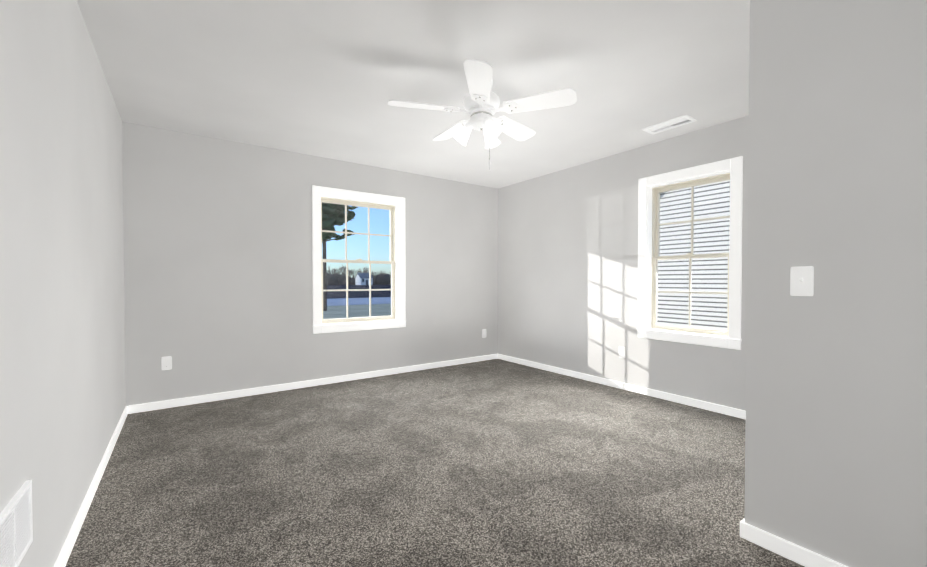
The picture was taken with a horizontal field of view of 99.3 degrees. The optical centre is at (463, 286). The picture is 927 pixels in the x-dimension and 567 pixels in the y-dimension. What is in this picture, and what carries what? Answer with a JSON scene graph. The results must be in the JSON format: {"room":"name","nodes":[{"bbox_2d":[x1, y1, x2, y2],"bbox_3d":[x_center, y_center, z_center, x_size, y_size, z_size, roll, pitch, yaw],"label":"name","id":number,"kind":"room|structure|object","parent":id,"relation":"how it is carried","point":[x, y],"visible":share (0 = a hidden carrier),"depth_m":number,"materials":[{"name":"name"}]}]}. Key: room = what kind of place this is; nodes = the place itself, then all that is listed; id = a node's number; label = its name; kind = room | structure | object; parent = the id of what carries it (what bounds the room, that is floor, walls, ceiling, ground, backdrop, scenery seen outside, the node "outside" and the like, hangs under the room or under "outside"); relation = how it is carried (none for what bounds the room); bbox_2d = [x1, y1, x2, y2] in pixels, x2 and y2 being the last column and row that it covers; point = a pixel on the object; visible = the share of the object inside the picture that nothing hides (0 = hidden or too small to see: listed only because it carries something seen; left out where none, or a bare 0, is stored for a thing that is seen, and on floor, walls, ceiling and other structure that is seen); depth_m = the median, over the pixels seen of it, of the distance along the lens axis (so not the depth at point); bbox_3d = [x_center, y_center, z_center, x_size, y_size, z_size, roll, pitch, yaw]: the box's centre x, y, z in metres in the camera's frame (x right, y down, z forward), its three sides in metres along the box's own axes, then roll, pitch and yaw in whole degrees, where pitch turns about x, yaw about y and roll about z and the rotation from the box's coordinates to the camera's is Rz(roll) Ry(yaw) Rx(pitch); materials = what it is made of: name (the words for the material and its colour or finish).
{"room":"empty bedroom","nodes":[
{"label":"empty bedroom","id":0,"kind":"room"},
{"bbox_2d":[0,0,125,566],"bbox_3d":[-1.298,-0.119,1.000,0.160,2.440,5.820,-1,1,-36],"label":"wall","id":1,"kind":"structure","parent":0,"point":[62,365],"depth_m":1.51,"materials":[{"name":"grey paint"}]},
{"bbox_2d":[0,480,32,566],"bbox_3d":[-1.192,0.691,1.014,0.015,0.190,0.480,-1,1,-36],"label":"air vent","id":2,"kind":"object","parent":1,"relation":"in","point":[16,534],"visible":1,"depth_m":1.11,"materials":[{"name":"white metal"}]},
{"bbox_2d":[54,406,129,566],"bbox_3d":[-1.226,1.066,1.070,0.018,0.068,5.500,-1,1,-36],"label":"baseboard","id":3,"kind":"structure","parent":1,"relation":"attached to","point":[63,557],"depth_m":1.91,"materials":[{"name":"white wood"}]},
{"bbox_2d":[122,121,497,405],"bbox_3d":[-1.215,-0.171,4.538,4.090,2.440,0.160,-1,1,-36],"label":"wall","id":4,"kind":"structure","parent":0,"point":[218,271],"depth_m":3.88,"materials":[{"name":"grey paint"}]},
{"bbox_2d":[162,356,171,369],"bbox_3d":[-2.605,0.670,3.454,0.070,0.115,0.008,-1,1,-36],"label":"electrical outlet","id":5,"kind":"object","parent":4,"relation":"attached to","point":[166,363],"visible":1,"depth_m":3.45,"materials":[{"name":"white plastic"}]},
{"bbox_2d":[130,354,497,413],"bbox_3d":[-1.152,1.016,4.493,4.060,0.068,0.014,-1,1,-36],"label":"baseboard","id":6,"kind":"structure","parent":4,"relation":"attached to","point":[151,406],"depth_m":4.04,"materials":[{"name":"white wood"}]},
{"bbox_2d":[312,185,405,333],"bbox_3d":[-1.193,-0.290,4.532,1.096,1.564,0.179,-1,1,-36],"label":"window","id":7,"kind":"structure","parent":4,"relation":"in","point":[396,262],"depth_m":4.53,"materials":[{"name":"white wood"}]},
{"bbox_2d":[482,329,485,337],"bbox_3d":[0.292,0.655,5.524,0.070,0.115,0.008,-1,1,-36],"label":"electrical outlet","id":8,"kind":"object","parent":4,"relation":"attached to","point":[483,333],"visible":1,"depth_m":5.51,"materials":[{"name":"white plastic"}]},
{"bbox_2d":[77,0,749,188],"bbox_3d":[0.431,-1.457,2.217,4.410,0.200,5.820,-1,1,-36],"label":"ceiling","id":9,"kind":"structure","parent":0,"point":[330,79],"depth_m":2.49,"materials":[{"name":"white paint"}]},
{"bbox_2d":[388,59,576,170],"bbox_3d":[0.107,-1.069,2.650,1.178,0.589,1.149,-1,1,-36],"label":"ceiling fan","id":10,"kind":"object","parent":9,"relation":"hanging from","point":[481,102],"visible":1,"depth_m":2.52,"materials":[{"name":"white plastic"}]},
{"bbox_2d":[642,115,696,133],"bbox_3d":[1.739,-1.370,3.337,0.180,0.006,0.370,-1,1,-36],"label":"ceiling vent","id":11,"kind":"object","parent":9,"relation":"in","point":[672,123],"visible":1,"depth_m":3.32,"materials":[{"name":"white metal"}]},
{"bbox_2d":[65,359,804,566],"bbox_3d":[0.431,1.143,2.255,4.410,0.120,5.820,-1,1,-36],"label":"floor","id":12,"kind":"structure","parent":0,"point":[495,463],"depth_m":2.20,"materials":[{"name":"carpet"}]},
{"bbox_2d":[498,115,748,410],"bbox_3d":[1.575,-0.167,4.289,0.160,2.440,3.810,-1,1,-36],"label":"wall","id":13,"kind":"structure","parent":0,"point":[567,268],"depth_m":4.28,"materials":[{"name":"grey paint"}]},
{"bbox_2d":[619,346,624,357],"bbox_3d":[1.638,0.676,4.070,0.008,0.115,0.070,-1,1,-36],"label":"outlet","id":14,"kind":"object","parent":13,"relation":"attached to","point":[621,352],"visible":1,"depth_m":4.07,"materials":[{"name":"white plastic"}]},
{"bbox_2d":[498,354,745,418],"bbox_3d":[1.561,1.021,4.173,0.018,0.068,3.610,-1,1,-36],"label":"baseboard","id":15,"kind":"structure","parent":13,"relation":"attached to","point":[713,407],"depth_m":3.91,"materials":[{"name":"white wood"}]},
{"bbox_2d":[637,156,742,349],"bbox_3d":[2.053,-0.277,3.590,0.179,1.564,0.896,-1,1,-36],"label":"window","id":16,"kind":"structure","parent":13,"relation":"in","point":[649,235],"depth_m":3.60,"materials":[{"name":"white wood"}]},
{"bbox_2d":[745,0,926,566],"bbox_3d":[2.570,-0.125,1.423,1.875,2.440,2.010,-1,1,-36],"label":"wall","id":17,"kind":"structure","parent":0,"point":[836,426],"depth_m":1.46,"materials":[{"name":"grey paint"}]},
{"bbox_2d":[740,518,846,566],"bbox_3d":[1.752,1.068,0.963,0.018,0.068,1.864,-1,1,-36],"label":"baseboard","id":18,"kind":"structure","parent":17,"relation":"attached to","point":[800,555],"depth_m":1.59,"materials":[{"name":"white wood"}]},
{"bbox_2d":[790,266,813,295],"bbox_3d":[1.322,-0.022,1.541,0.019,0.115,0.070,-1,1,-36],"label":"light switch","id":19,"kind":"object","parent":17,"relation":"attached to","point":[801,281],"visible":1,"depth_m":1.54,"materials":[{"name":"white plastic"}]},
{"label":"outside","id":20,"kind":"structure","parent":0,"visible":0},
{"bbox_2d":[323,304,390,318],"bbox_3d":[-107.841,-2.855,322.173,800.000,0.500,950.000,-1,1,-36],"label":"lawn","id":21,"kind":"structure","parent":20,"point":[331,314],"depth_m":20.86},
{"bbox_2d":[322,203,357,310],"bbox_3d":[-7.501,-3.744,21.463,3.245,10.090,3.617,-1,1,-36],"label":"pine","id":22,"kind":"object","parent":21,"relation":"on","point":[333,211],"depth_m":21.00,"materials":[{"name":"green plant"}]},
{"bbox_2d":[326,265,390,284],"bbox_3d":[-45.349,-4.860,167.405,79.601,8.066,26.761,-1,1,-36],"label":"treeline","id":23,"kind":"object","parent":21,"relation":"on","point":[333,278],"depth_m":167.44,"materials":[{"name":"green plant"}]},
{"bbox_2d":[327,284,390,305],"bbox_3d":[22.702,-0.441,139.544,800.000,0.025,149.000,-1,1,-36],"label":"road","id":24,"kind":"structure","parent":21,"relation":"on","point":[383,299],"depth_m":43.35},
{"bbox_2d":[355,273,372,284],"bbox_3d":[-39.438,-3.069,155.938,5.400,4.800,6.615,-1,1,-36],"label":"house","id":25,"kind":"structure","parent":21,"relation":"on","point":[360,278],"depth_m":154.01,"materials":[{"name":"white"}]},
{"bbox_2d":[657,180,729,329],"bbox_3d":[10.207,-4.474,11.927,9.660,11.830,24.000,-1,1,-36],"label":"neighboring house","id":26,"kind":"structure","parent":21,"relation":"on","point":[678,200],"depth_m":9.96,"materials":[{"name":"white plastic"}]}
]}

